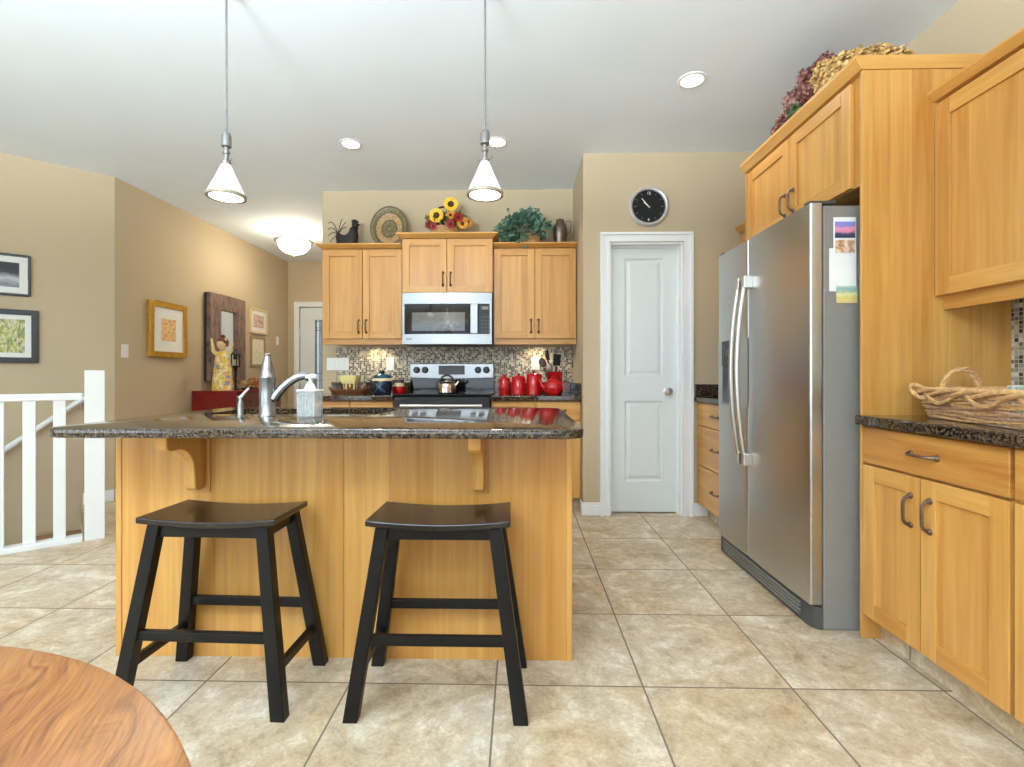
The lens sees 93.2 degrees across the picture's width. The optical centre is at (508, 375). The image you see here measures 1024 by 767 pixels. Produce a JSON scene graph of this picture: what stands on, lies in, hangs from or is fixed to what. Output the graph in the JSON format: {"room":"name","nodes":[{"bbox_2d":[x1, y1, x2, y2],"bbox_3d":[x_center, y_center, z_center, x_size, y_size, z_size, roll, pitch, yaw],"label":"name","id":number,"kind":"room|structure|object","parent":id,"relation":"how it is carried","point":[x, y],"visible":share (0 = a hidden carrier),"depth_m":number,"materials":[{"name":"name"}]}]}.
{"room":"kitchen","nodes":[
{"label":"kitchen","id":0,"kind":"room"},
{"bbox_2d":[0,153,114,545],"bbox_3d":[-4.755,0.884,2.988,3.600,5.175,0.100,0,0,-42],"label":"wall","id":1,"kind":"structure","parent":0,"point":[60,217],"depth_m":3.91,"materials":[{"name":"beige paint"}]},
{"bbox_2d":[0,252,30,296],"bbox_3d":[-3.970,-0.777,3.610,0.579,0.323,0.021,0,0,-42],"label":"framed picture","id":2,"kind":"object","parent":1,"relation":"attached to","point":[15,269],"visible":1,"depth_m":3.75},
{"bbox_2d":[0,261,18,287],"bbox_3d":[-3.971,-0.777,3.610,0.451,0.190,0.001,0,0,-42],"label":"artwork","id":3,"kind":"object","parent":2,"relation":"attached to","point":[9,270],"depth_m":3.73},
{"bbox_2d":[0,308,38,362],"bbox_3d":[-3.968,-0.305,3.609,0.662,0.414,0.025,0,0,-42],"label":"framed picture","id":4,"kind":"object","parent":1,"relation":"attached to","point":[19,329],"visible":1,"depth_m":3.75,"materials":[{"name":"black wood"}]},
{"bbox_2d":[0,319,24,352],"bbox_3d":[-3.967,-0.305,3.608,0.510,0.258,0.001,0,0,-42],"label":"artwork","id":5,"kind":"object","parent":4,"relation":"attached to","point":[12,331],"depth_m":3.73,"materials":[{"name":"green paper"}]},
{"bbox_2d":[4,395,83,452],"bbox_3d":[-4.111,0.870,3.441,1.791,1.496,0.085,0,0,-42],"label":"wall handrail","id":6,"kind":"object","parent":1,"relation":"attached to","point":[75,403],"visible":0.53,"depth_m":3.80,"materials":[{"name":"white paint"}]},
{"bbox_2d":[36,529,80,540],"bbox_3d":[-4.115,2.052,2.804,2.460,1.560,1.020,0,0,-42],"label":"stairs","id":7,"kind":"structure","parent":1,"relation":"attached to","point":[48,536],"depth_m":3.85,"materials":[{"name":"brown wood"}]},
{"bbox_2d":[83,489,113,504],"bbox_3d":[-3.454,1.023,4.079,0.204,0.098,0.014,0,0,-42],"label":"baseboard","id":8,"kind":"structure","parent":1,"relation":"attached to","point":[109,494],"depth_m":4.12,"materials":[{"name":"white paint"}]},
{"bbox_2d":[115,177,287,488],"bbox_3d":[-3.399,-0.316,5.709,0.100,2.775,3.110,0,0,1],"label":"wall","id":9,"kind":"structure","parent":0,"point":[164,252],"depth_m":4.85,"materials":[{"name":"beige paint"}]},
{"bbox_2d":[121,344,128,357],"bbox_3d":[-3.376,-0.215,4.258,0.008,0.118,0.075,0,0,1],"label":"light switch","id":10,"kind":"object","parent":9,"relation":"attached to","point":[124,347],"visible":1,"depth_m":4.25,"materials":[{"name":"white plastic"}]},
{"bbox_2d":[147,299,187,357],"bbox_3d":[-3.351,-0.446,4.763,0.034,0.535,0.508,0,0,1],"label":"framed picture","id":11,"kind":"object","parent":9,"relation":"attached to","point":[167,323],"visible":1,"depth_m":4.73,"materials":[{"name":"gold metal"}]},
{"bbox_2d":[162,318,175,341],"bbox_3d":[-3.345,-0.446,4.763,0.001,0.215,0.194,0,0,1],"label":"artwork","id":12,"kind":"object","parent":11,"relation":"attached to","point":[168,324],"depth_m":4.77},
{"bbox_2d":[204,292,245,380],"bbox_3d":[-3.312,-0.431,5.669,0.074,0.990,0.685,0,0,1],"label":"wall mirror","id":13,"kind":"object","parent":9,"relation":"attached to","point":[225,315],"visible":0.77,"depth_m":5.60,"materials":[{"name":"brown wood"}]},
{"bbox_2d":[250,335,265,366],"bbox_3d":[-3.324,-0.318,6.415,0.019,0.406,0.355,0,0,1],"label":"framed picture","id":14,"kind":"object","parent":9,"relation":"attached to","point":[257,343],"visible":0.8,"depth_m":6.39},
{"bbox_2d":[254,343,261,359],"bbox_3d":[-3.325,-0.318,6.415,0.001,0.220,0.175,0,0,1],"label":"artwork","id":15,"kind":"object","parent":14,"relation":"attached to","point":[257,346],"depth_m":6.41},
{"bbox_2d":[249,307,267,334],"bbox_3d":[-3.323,-0.718,6.432,0.019,0.336,0.420,0,0,1],"label":"framed picture","id":16,"kind":"object","parent":9,"relation":"attached to","point":[258,318],"visible":1,"depth_m":6.43,"materials":[{"name":"brown wood"}]},
{"bbox_2d":[253,314,263,328],"bbox_3d":[-3.325,-0.718,6.432,0.001,0.164,0.254,0,0,1],"label":"artwork","id":17,"kind":"object","parent":16,"relation":"attached to","point":[258,319],"depth_m":6.43},
{"bbox_2d":[288,262,321,406],"bbox_3d":[-2.480,-0.316,7.304,1.870,2.775,0.120,0,0,1],"label":"wall","id":18,"kind":"structure","parent":0,"point":[304,278],"depth_m":7.26,"materials":[{"name":"beige paint"}]},
{"bbox_2d":[294,302,321,406],"bbox_3d":[-2.666,-0.014,7.257,1.090,2.172,0.112,0,0,1],"label":"door","id":19,"kind":"structure","parent":18,"relation":"in","point":[307,332],"depth_m":7.28,"materials":[{"name":"white paint"}]},
{"bbox_2d":[322,189,572,393],"bbox_3d":[0.186,-0.316,4.497,3.820,2.775,0.120,0,0,1],"label":"wall","id":20,"kind":"structure","parent":0,"point":[361,206],"depth_m":4.46,"materials":[{"name":"beige paint"}]},
{"bbox_2d":[315,243,402,344],"bbox_3d":[-1.273,-0.693,4.281,0.736,0.854,0.371,0,0,1],"label":"upper cabinet","id":21,"kind":"object","parent":20,"relation":"attached to","point":[362,282],"visible":0.94,"depth_m":4.14,"materials":[{"name":"brown wood"}]},
{"bbox_2d":[328,219,359,242],"bbox_3d":[-1.456,-1.252,4.282,0.298,0.264,0.090,0,0,1],"label":"rooster figurine","id":22,"kind":"object","parent":21,"relation":"on","point":[352,236],"visible":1,"depth_m":4.24,"materials":[{"name":"metal"}]},
{"bbox_2d":[370,206,406,242],"bbox_3d":[-1.076,-1.325,4.339,0.333,0.402,0.086,0,0,1],"label":"decorative platter","id":23,"kind":"object","parent":21,"relation":"on","point":[388,220],"visible":0.84,"depth_m":4.35,"materials":[{"name":"ceramic"}]},
{"bbox_2d":[395,232,498,297],"bbox_3d":[-0.517,-0.947,4.242,0.854,0.498,0.416,0,0,1],"label":"upper cabinet","id":24,"kind":"object","parent":20,"relation":"attached to","point":[432,262],"visible":0.98,"depth_m":4.08,"materials":[{"name":"brown wood"}]},
{"bbox_2d":[430,225,457,231],"bbox_3d":[-0.565,-1.240,4.213,0.251,0.087,0.191,0,0,1],"label":"basket","id":25,"kind":"object","parent":24,"relation":"on","point":[433,228],"depth_m":4.13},
{"bbox_2d":[402,293,493,346],"bbox_3d":[-0.516,-0.477,4.237,0.752,0.429,0.407,0,0,1],"label":"microwave","id":26,"kind":"object","parent":24,"relation":"attached to","point":[428,319],"visible":1,"depth_m":4.05,"materials":[{"name":"grey metal"}]},
{"bbox_2d":[424,197,471,231],"bbox_3d":[-0.526,-1.367,4.208,0.427,0.341,0.249,0,0,1],"label":"flower basket","id":27,"kind":"object","parent":24,"relation":"on","point":[452,219],"visible":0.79,"depth_m":4.13,"materials":[{"name":"plant"}]},
{"bbox_2d":[337,347,572,381],"bbox_3d":[-0.503,-0.100,4.447,2.172,0.322,0.010,0,0,1],"label":"tile backsplash","id":28,"kind":"structure","parent":20,"relation":"attached to","point":[367,362],"depth_m":4.44,"materials":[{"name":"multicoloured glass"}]},
{"bbox_2d":[327,358,348,369],"bbox_3d":[-1.573,-0.106,4.460,0.195,0.101,0.008,0,0,1],"label":"switch plate","id":29,"kind":"object","parent":28,"relation":"attached to","point":[332,363],"visible":1,"depth_m":4.46,"materials":[{"name":"white plastic"}]},
{"bbox_2d":[386,358,393,369],"bbox_3d":[-1.091,-0.106,4.450,0.072,0.116,0.008,0,0,1],"label":"wall outlet","id":30,"kind":"object","parent":28,"relation":"attached to","point":[389,361],"visible":1,"depth_m":4.45,"materials":[{"name":"white plastic"}]},
{"bbox_2d":[531,357,539,369],"bbox_3d":[0.242,-0.110,4.421,0.076,0.116,0.008,0,0,1],"label":"wall outlet","id":31,"kind":"object","parent":28,"relation":"attached to","point":[535,365],"visible":0.98,"depth_m":4.42,"materials":[{"name":"white plastic"}]},
{"bbox_2d":[493,242,576,344],"bbox_3d":[0.225,-0.693,4.249,0.704,0.854,0.371,0,0,1],"label":"upper cabinet","id":32,"kind":"object","parent":20,"relation":"attached to","point":[535,285],"visible":1,"depth_m":4.11,"materials":[{"name":"brown wood"}]},
{"bbox_2d":[492,206,553,247],"bbox_3d":[0.118,-1.267,4.184,0.534,0.380,0.312,0,0,1],"label":"trailing plant","id":33,"kind":"object","parent":32,"relation":"on","point":[506,232],"visible":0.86,"depth_m":4.13,"materials":[{"name":"green plant"}]},
{"bbox_2d":[520,232,539,241],"bbox_3d":[0.185,-1.171,4.207,0.176,0.102,0.161,0,0,1],"label":"basket","id":34,"kind":"object","parent":32,"relation":"on","point":[534,237],"depth_m":4.14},
{"bbox_2d":[551,218,571,241],"bbox_3d":[0.450,-1.250,4.240,0.161,0.260,0.129,0,0,38],"label":"jug","id":35,"kind":"object","parent":32,"relation":"on","point":[560,234],"visible":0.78,"depth_m":4.20,"materials":[{"name":"metal"}]},
{"bbox_2d":[0,0,959,261],"bbox_3d":[-2.240,-1.753,1.673,8.650,0.100,11.350,0,0,1],"label":"ceiling","id":36,"kind":"structure","parent":0,"point":[132,92],"depth_m":2.83,"materials":[{"name":"paint"}]},
{"bbox_2d":[205,0,246,203],"bbox_3d":[-1.218,-1.234,2.086,0.157,0.937,0.157,0,0,1],"label":"pendant lamp","id":37,"kind":"object","parent":36,"relation":"hanging from","point":[225,187],"visible":1,"depth_m":2.07,"materials":[{"name":"glass"}]},
{"bbox_2d":[208,192,243,202],"bbox_3d":[-1.218,-0.769,2.086,0.132,0.002,0.132,0,0,1],"label":"diffuser","id":38,"kind":"object","parent":37,"relation":"attached to","point":[224,197],"depth_m":2.08,"materials":[{"name":"glass"}]},
{"bbox_2d":[221,132,231,164],"bbox_3d":[-1.218,-0.977,2.086,0.070,0.138,0.043,0,0,1],"label":"socket","id":39,"kind":"object","parent":37,"relation":"attached to","point":[226,139],"depth_m":2.07,"materials":[{"name":"metal"}]},
{"bbox_2d":[273,229,313,255],"bbox_3d":[-2.534,-1.550,5.707,0.436,0.305,0.436,0,0,1],"label":"flush light","id":40,"kind":"object","parent":36,"relation":"hanging from","point":[292,245],"visible":1,"depth_m":5.61,"materials":[{"name":"white glass"}]},
{"bbox_2d":[339,138,362,149],"bbox_3d":[-1.162,-1.700,3.561,0.166,0.006,0.166,0,0,1],"label":"recessed light","id":41,"kind":"object","parent":36,"relation":"in","point":[348,143],"visible":1,"depth_m":3.55,"materials":[{"name":"white paint"}]},
{"bbox_2d":[467,0,502,201],"bbox_3d":[-0.102,-1.234,2.063,0.157,0.937,0.157,0,0,1],"label":"pendant lamp","id":42,"kind":"object","parent":36,"relation":"hanging from","point":[484,187],"visible":1,"depth_m":2.04,"materials":[{"name":"glass"}]},
{"bbox_2d":[477,129,492,161],"bbox_3d":[-0.102,-0.977,2.063,0.070,0.138,0.043,0,0,1],"label":"socket","id":43,"kind":"object","parent":42,"relation":"attached to","point":[484,135],"depth_m":2.05,"materials":[{"name":"metal"}]},
{"bbox_2d":[470,190,499,200],"bbox_3d":[-0.102,-0.769,2.063,0.132,0.002,0.132,0,0,1],"label":"diffuser","id":44,"kind":"object","parent":42,"relation":"attached to","point":[476,195],"depth_m":2.07,"materials":[{"name":"glass"}]},
{"bbox_2d":[489,136,507,147],"bbox_3d":[-0.088,-1.700,3.533,0.166,0.006,0.166,0,0,1],"label":"recessed light","id":45,"kind":"object","parent":36,"relation":"in","point":[496,142],"visible":0.8,"depth_m":3.53,"materials":[{"name":"white paint"}]},
{"bbox_2d":[677,71,707,88],"bbox_3d":[1.056,-1.700,2.791,0.166,0.006,0.166,0,0,1],"label":"recessed light","id":46,"kind":"object","parent":36,"relation":"in","point":[690,80],"visible":1,"depth_m":2.78,"materials":[{"name":"white paint"}]},
{"bbox_2d":[0,500,1023,766],"bbox_3d":[-1.565,1.132,1.659,7.300,0.120,11.350,0,0,1],"label":"floor","id":47,"kind":"structure","parent":0,"point":[681,657],"depth_m":1.67,"materials":[{"name":"tile"}]},
{"bbox_2d":[0,370,104,555],"bbox_3d":[-3.829,0.519,2.238,3.011,1.106,0.102,0,0,-41],"label":"stair railing","id":48,"kind":"object","parent":47,"relation":"on","point":[94,380],"visible":1,"depth_m":3.07,"materials":[{"name":"white paint"}]},
{"bbox_2d":[0,646,190,766],"bbox_3d":[-0.706,0.702,0.012,1.186,0.739,1.186,0,0,1],"label":"round table","id":49,"kind":"object","parent":47,"relation":"on","point":[56,710],"visible":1,"depth_m":0.47,"materials":[{"name":"brown wood"}]},
{"bbox_2d":[115,499,327,722],"bbox_3d":[-0.972,0.766,1.671,0.573,0.613,0.328,0,0,3],"label":"stool","id":50,"kind":"object","parent":47,"relation":"on","point":[193,520],"visible":0.94,"depth_m":1.57,"materials":[{"name":"black paint"}]},
{"bbox_2d":[192,389,280,410],"bbox_3d":[-3.088,0.617,5.592,0.494,0.910,0.990,0,0,1],"label":"base cabinet","id":51,"kind":"object","parent":47,"relation":"on","point":[202,399],"visible":0.26,"depth_m":5.11,"materials":[{"name":"red paint"}]},
{"bbox_2d":[210,334,233,390],"bbox_3d":[-3.075,-0.140,5.207,0.253,0.604,0.146,0,0,1],"label":"figurine","id":52,"kind":"object","parent":51,"relation":"on","point":[222,379],"visible":1,"depth_m":5.16,"materials":[{"name":"ceramic"}]},
{"bbox_2d":[231,349,241,389],"bbox_3d":[-3.104,-0.069,5.497,0.124,0.462,0.124,0,0,1],"label":"candle lantern","id":53,"kind":"object","parent":51,"relation":"on","point":[235,366],"visible":0.91,"depth_m":5.48,"materials":[{"name":"metal"}]},
{"bbox_2d":[233,376,258,389],"bbox_3d":[-2.952,0.084,5.439,0.236,0.155,0.254,0,0,-42],"label":"dried arrangement","id":54,"kind":"object","parent":51,"relation":"on","point":[243,384],"visible":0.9,"depth_m":5.43,"materials":[{"name":"plant"}]},
{"bbox_3d":[-3.047,0.156,5.826,0.250,0.012,0.250,0,0,1],"label":"round tray","id":55,"kind":"object","parent":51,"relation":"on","visible":0},
{"bbox_2d":[248,378,258,387],"bbox_3d":[-3.047,0.089,5.826,0.160,0.136,0.159,0,0,1],"label":"pillar candle","id":56,"kind":"object","parent":55,"relation":"on","point":[256,383],"visible":0.46,"depth_m":5.75,"materials":[{"name":"orange wax"}]},
{"bbox_2d":[116,438,571,660],"bbox_3d":[-0.628,0.639,2.128,1.743,0.866,1.008,0,0,1],"label":"kitchen island","id":57,"kind":"object","parent":47,"relation":"on","point":[342,482],"visible":0.57,"depth_m":1.84,"materials":[{"name":"brown wood"}]},
{"bbox_2d":[49,407,582,438],"bbox_3d":[-0.635,0.188,2.089,1.785,0.032,1.060,0,0,1],"label":"island countertop","id":58,"kind":"structure","parent":57,"relation":"on","point":[289,422],"depth_m":1.67,"materials":[{"name":"stone"}]},
{"bbox_2d":[236,388,248,416],"bbox_3d":[-1.099,0.111,2.004,0.055,0.121,0.032,0,0,1],"label":"soap pump","id":59,"kind":"object","parent":58,"relation":"on","point":[240,405],"visible":0.98,"depth_m":2.00,"materials":[{"name":"silver metal"}]},
{"bbox_2d":[258,353,316,416],"bbox_3d":[-0.951,0.038,2.082,0.230,0.267,0.072,0,0,-18],"label":"faucet","id":60,"kind":"object","parent":58,"relation":"on","point":[268,394],"visible":0.83,"depth_m":2.04,"materials":[{"name":"silver metal"}]},
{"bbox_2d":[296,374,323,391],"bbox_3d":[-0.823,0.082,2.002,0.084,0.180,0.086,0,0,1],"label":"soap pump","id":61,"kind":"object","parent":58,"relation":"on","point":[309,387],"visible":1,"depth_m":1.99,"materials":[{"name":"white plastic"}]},
{"bbox_2d":[307,401,393,406],"bbox_3d":[-1.260,0.637,4.144,0.704,0.870,0.642,0,0,1],"label":"base cabinet","id":62,"kind":"object","parent":47,"relation":"on","point":[309,403],"visible":0.04,"depth_m":3.86,"materials":[{"name":"brown wood"}]},
{"bbox_2d":[301,393,394,400],"bbox_3d":[-1.274,0.178,4.145,0.735,0.041,0.643,0,0,1],"label":"countertop","id":63,"kind":"structure","parent":62,"relation":"on","point":[325,396],"depth_m":3.83,"materials":[{"name":"stone"}]},
{"bbox_2d":[328,387,369,393],"bbox_3d":[-1.364,0.127,4.140,0.356,0.062,0.170,0,0,1],"label":"wooden tray","id":64,"kind":"object","parent":63,"relation":"on","point":[333,390],"visible":0.98,"depth_m":4.07,"materials":[{"name":"brown wood"}]},
{"bbox_2d":[339,375,361,389],"bbox_3d":[-1.357,0.071,4.140,0.156,0.146,0.156,0,0,1],"label":"bowl","id":65,"kind":"object","parent":64,"relation":"on","point":[350,382],"visible":0.83,"depth_m":4.08,"materials":[{"name":"yellow ceramic"}]},
{"bbox_2d":[331,382,410,392],"bbox_3d":[-1.268,0.110,4.457,0.735,0.096,0.021,0,0,1],"label":"granite upstand","id":66,"kind":"object","parent":63,"relation":"on","point":[338,385],"visible":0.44,"depth_m":4.45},
{"bbox_2d":[370,370,394,394],"bbox_3d":[-1.067,0.054,4.071,0.170,0.207,0.174,0,0,41],"label":"pot","id":67,"kind":"object","parent":63,"relation":"on","point":[381,383],"visible":0.99,"depth_m":4.01,"materials":[{"name":"ceramic"}]},
{"bbox_2d":[392,380,404,393],"bbox_3d":[-0.962,0.098,4.221,0.112,0.120,0.111,0,0,1],"label":"jar","id":68,"kind":"object","parent":63,"relation":"on","point":[399,386],"visible":0.88,"depth_m":4.18,"materials":[{"name":"ceramic"}]},
{"bbox_2d":[342,501,527,725],"bbox_3d":[-0.224,0.766,1.648,0.573,0.613,0.327,0,0,1],"label":"stool","id":69,"kind":"object","parent":47,"relation":"on","point":[394,522],"visible":1,"depth_m":1.54,"materials":[{"name":"black paint"}]},
{"bbox_2d":[393,364,493,407],"bbox_3d":[-0.523,0.482,4.097,0.764,1.180,0.683,0,0,1],"label":"range","id":70,"kind":"object","parent":47,"relation":"on","point":[475,388],"visible":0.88,"depth_m":4.36,"materials":[{"name":"grey metal"}]},
{"bbox_2d":[393,392,493,396],"bbox_3d":[-0.522,0.156,4.120,0.764,0.022,0.635,0,0,1],"label":"cooktop","id":71,"kind":"object","parent":70,"relation":"in","point":[406,394],"depth_m":3.81,"materials":[{"name":"black glass"}]},
{"bbox_2d":[438,374,458,392],"bbox_3d":[-0.513,0.068,4.012,0.153,0.156,0.153,0,0,-44],"label":"kettle","id":72,"kind":"object","parent":70,"relation":"on","point":[446,386],"visible":0.99,"depth_m":3.96,"materials":[{"name":"metal"}]},
{"bbox_2d":[491,401,580,508],"bbox_3d":[0.220,0.637,4.113,0.709,0.870,0.642,0,0,1],"label":"base cabinet","id":73,"kind":"object","parent":47,"relation":"on","point":[572,409],"visible":0.17,"depth_m":3.82,"materials":[{"name":"brown wood"}]},
{"bbox_2d":[491,393,581,400],"bbox_3d":[0.220,0.178,4.113,0.711,0.041,0.643,0,0,1],"label":"countertop","id":74,"kind":"structure","parent":73,"relation":"on","point":[564,396],"depth_m":3.79,"materials":[{"name":"stone"}]},
{"bbox_2d":[499,374,509,394],"bbox_3d":[-0.037,0.073,3.957,0.093,0.169,0.092,0,0,1],"label":"canister","id":75,"kind":"object","parent":74,"relation":"on","point":[504,382],"visible":1,"depth_m":3.92,"materials":[{"name":"ceramic"}]},
{"bbox_2d":[512,373,524,394],"bbox_3d":[0.078,0.068,3.954,0.113,0.180,0.112,0,0,1],"label":"canister","id":76,"kind":"object","parent":74,"relation":"on","point":[518,382],"visible":0.99,"depth_m":3.91,"materials":[{"name":"ceramic"}]},
{"bbox_2d":[526,370,541,394],"bbox_3d":[0.203,0.057,3.952,0.127,0.202,0.127,0,0,1],"label":"canister","id":77,"kind":"object","parent":74,"relation":"on","point":[533,387],"visible":0.98,"depth_m":3.90,"materials":[{"name":"ceramic"}]},
{"bbox_2d":[495,382,580,394],"bbox_3d":[0.221,0.110,4.131,0.712,0.096,0.609,0,0,1],"label":"granite upstand","id":78,"kind":"object","parent":74,"relation":"on","point":[575,388],"visible":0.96,"depth_m":4.41,"materials":[{"name":"stone"}]},
{"bbox_2d":[539,376,566,395],"bbox_3d":[0.347,0.080,3.861,0.173,0.156,0.160,0,0,-41],"label":"teapot","id":79,"kind":"object","parent":74,"relation":"on","point":[553,386],"visible":0.98,"depth_m":3.81,"materials":[{"name":"red ceramic"}]},
{"bbox_2d":[547,372,562,393],"bbox_3d":[0.388,0.063,4.113,0.140,0.190,0.140,0,0,1],"label":"utensil crock","id":80,"kind":"object","parent":74,"relation":"on","point":[558,375],"visible":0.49,"depth_m":4.06,"materials":[{"name":"red ceramic"}]},
{"bbox_2d":[553,354,560,371],"bbox_3d":[0.406,-0.027,4.103,0.066,0.310,0.029,0,0,1],"label":"slotted turner","id":81,"kind":"object","parent":80,"relation":"in","point":[557,357],"visible":0.88,"depth_m":4.09,"materials":[{"name":"black plastic"}]},
{"bbox_2d":[698,402,718,524],"bbox_3d":[1.731,0.637,3.338,0.676,0.870,0.696,0,0,1],"label":"base cabinet","id":82,"kind":"object","parent":47,"relation":"on","point":[708,414],"visible":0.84,"depth_m":3.47,"materials":[{"name":"brown wood"}]},
{"bbox_2d":[694,397,718,404],"bbox_3d":[1.736,0.179,3.338,0.666,0.039,0.697,0,0,1],"label":"countertop","id":83,"kind":"structure","parent":82,"relation":"on","point":[710,400],"depth_m":3.47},
{"bbox_2d":[695,384,717,396],"bbox_3d":[1.748,0.113,3.679,0.658,0.092,0.018,0,0,1],"label":"granite upstand","id":84,"kind":"object","parent":83,"relation":"on","point":[701,390],"visible":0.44,"depth_m":3.67,"materials":[{"name":"stone"}]},
{"bbox_2d":[718,201,859,629],"bbox_3d":[1.601,0.165,2.498,0.826,1.809,0.938,0,0,1],"label":"refrigerator","id":85,"kind":"object","parent":47,"relation":"on","point":[789,353],"visible":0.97,"depth_m":2.15,"materials":[{"name":"grey metal"}]},
{"bbox_2d":[829,248,855,290],"bbox_3d":[1.400,-0.444,2.030,0.112,0.181,0.002,0,0,1],"label":"paper sheet","id":86,"kind":"object","parent":85,"relation":"attached to","point":[842,267],"visible":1,"depth_m":2.03,"materials":[{"name":"paper"}]},
{"bbox_2d":[833,217,855,253],"bbox_3d":[1.407,-0.586,2.028,0.094,0.155,0.002,0,0,1],"label":"paper sheet","id":87,"kind":"object","parent":85,"relation":"attached to","point":[835,219],"visible":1,"depth_m":2.03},
{"bbox_2d":[835,240,854,252],"bbox_3d":[1.406,-0.541,2.027,0.079,0.054,0.001,0,0,1],"label":"print","id":88,"kind":"object","parent":85,"relation":"attached to","point":[841,246],"visible":1,"depth_m":2.03},
{"bbox_2d":[835,222,854,237],"bbox_3d":[1.407,-0.610,2.027,0.084,0.068,0.001,0,0,1],"label":"print","id":89,"kind":"object","parent":85,"relation":"attached to","point":[842,229],"visible":1,"depth_m":2.03},
{"bbox_2d":[836,286,856,302],"bbox_3d":[1.415,-0.340,2.028,0.087,0.071,0.001,0,0,1],"label":"postcard","id":90,"kind":"object","parent":85,"relation":"attached to","point":[844,294],"visible":1,"depth_m":2.03},
{"bbox_2d":[746,69,1010,638],"bbox_3d":[1.751,-0.087,2.477,0.601,2.318,1.021,0,0,1],"label":"refrigerator surround","id":91,"kind":"object","parent":47,"relation":"on","point":[907,335],"visible":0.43,"depth_m":1.97,"materials":[{"name":"brown wood"}]},
{"bbox_2d":[863,426,1023,742],"bbox_3d":[1.716,0.637,1.666,0.636,0.870,0.598,0,0,1],"label":"base cabinet","id":92,"kind":"object","parent":47,"relation":"on","point":[939,512],"visible":0.99,"depth_m":1.59,"materials":[{"name":"brown wood"}]},
{"bbox_2d":[1015,448,1023,723],"bbox_3d":[1.703,0.637,1.065,0.636,0.870,0.601,0,0,1],"label":"base cabinet","id":93,"kind":"object","parent":47,"relation":"on","point":[1019,453],"visible":0.99,"depth_m":1.35,"materials":[{"name":"brown wood"}]},
{"bbox_2d":[855,415,1023,448],"bbox_3d":[1.711,0.179,1.365,0.633,0.039,1.202,0,0,1],"label":"countertop","id":94,"kind":"structure","parent":93,"relation":"on","point":[921,424],"depth_m":1.58,"materials":[{"name":"stone"}]},
{"bbox_2d":[908,367,1023,429],"bbox_3d":[1.643,0.062,1.481,0.368,0.194,0.835,0,0,13],"label":"wicker basket","id":95,"kind":"object","parent":94,"relation":"on","point":[992,411],"visible":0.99,"depth_m":1.61,"materials":[{"name":"wicker"}]},
{"bbox_2d":[1007,385,1023,418],"bbox_3d":[1.664,0.091,1.415,0.180,0.119,0.270,0,0,13],"label":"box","id":96,"kind":"object","parent":95,"relation":"in","point":[1014,387],"visible":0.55,"depth_m":1.53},
{"bbox_2d":[573,159,581,500],"bbox_3d":[0.628,-0.316,4.120,0.100,2.775,0.615,0,0,1],"label":"wall","id":97,"kind":"structure","parent":0,"point":[577,189],"depth_m":4.01,"materials":[{"name":"beige paint"}]},
{"bbox_2d":[582,152,753,502],"bbox_3d":[1.325,-0.316,3.748,1.510,2.775,0.100,0,0,1],"label":"wall","id":98,"kind":"structure","parent":0,"point":[705,192],"depth_m":3.70,"materials":[{"name":"beige paint"}]},
{"bbox_2d":[581,502,599,515],"bbox_3d":[0.626,1.022,3.705,0.141,0.100,0.014,0,0,1],"label":"baseboard","id":99,"kind":"structure","parent":98,"relation":"attached to","point":[587,508],"depth_m":3.70,"materials":[{"name":"white paint"}]},
{"bbox_2d":[600,231,693,516],"bbox_3d":[1.050,-0.009,3.749,0.703,2.163,0.148,0,0,1],"label":"door","id":100,"kind":"structure","parent":98,"relation":"in","point":[647,278],"depth_m":3.77,"materials":[{"name":"white paint"}]},
{"bbox_2d":[628,186,668,226],"bbox_3d":[1.064,-1.288,3.688,0.304,0.304,0.030,0,0,1],"label":"wall clock","id":101,"kind":"object","parent":98,"relation":"attached to","point":[648,206],"visible":1,"depth_m":3.69,"materials":[{"name":"plastic"}]},
{"bbox_2d":[694,503,707,515],"bbox_3d":[1.465,1.022,3.688,0.128,0.100,0.014,0,0,1],"label":"baseboard","id":102,"kind":"structure","parent":98,"relation":"attached to","point":[699,510],"depth_m":3.68,"materials":[{"name":"white paint"}]},
{"bbox_2d":[903,0,1023,53],"bbox_3d":[2.084,-0.316,1.581,0.100,2.775,11.350,0,0,1],"label":"wall","id":103,"kind":"structure","parent":0,"point":[970,26],"depth_m":2.14,"materials":[{"name":"beige paint"}]},
{"bbox_2d":[735,221,745,243],"bbox_3d":[1.891,-0.726,3.334,0.357,0.796,0.696,0,0,1],"label":"upper cabinet","id":104,"kind":"object","parent":103,"relation":"attached to","point":[741,228],"visible":0.05,"depth_m":3.62,"materials":[{"name":"brown wood"}]},
{"bbox_2d":[739,53,984,239],"bbox_3d":[1.733,-1.044,2.477,0.636,0.511,1.041,0,0,1],"label":"upper cabinet","id":105,"kind":"object","parent":103,"relation":"attached to","point":[814,155],"visible":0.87,"depth_m":2.25,"materials":[{"name":"brown wood"}]},
{"bbox_2d":[770,50,836,134],"bbox_3d":[1.576,-1.469,2.569,0.312,0.338,0.371,0,0,18],"label":"hydrangeas","id":106,"kind":"object","parent":105,"relation":"on","point":[795,99],"visible":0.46,"depth_m":2.51,"materials":[{"name":"pink plant"}]},
{"bbox_2d":[808,41,914,93],"bbox_3d":[1.588,-1.404,2.192,0.426,0.208,0.216,0,0,45],"label":"hydrangeas","id":107,"kind":"object","parent":105,"relation":"on","point":[824,70],"visible":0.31,"depth_m":2.19,"materials":[{"name":"brown plant"}]},
{"bbox_2d":[927,27,1023,309],"bbox_3d":[1.855,-0.705,1.497,0.350,0.878,0.929,0,0,1],"label":"upper cabinet","id":108,"kind":"object","parent":103,"relation":"attached to","point":[979,114],"visible":1,"depth_m":1.77,"materials":[{"name":"brown wood"}]},
{"bbox_2d":[1011,298,1023,384],"bbox_3d":[2.024,-0.084,1.358,0.009,0.485,1.202,0,0,1],"label":"tile backsplash","id":109,"kind":"structure","parent":103,"relation":"attached to","point":[1017,306],"depth_m":1.94,"materials":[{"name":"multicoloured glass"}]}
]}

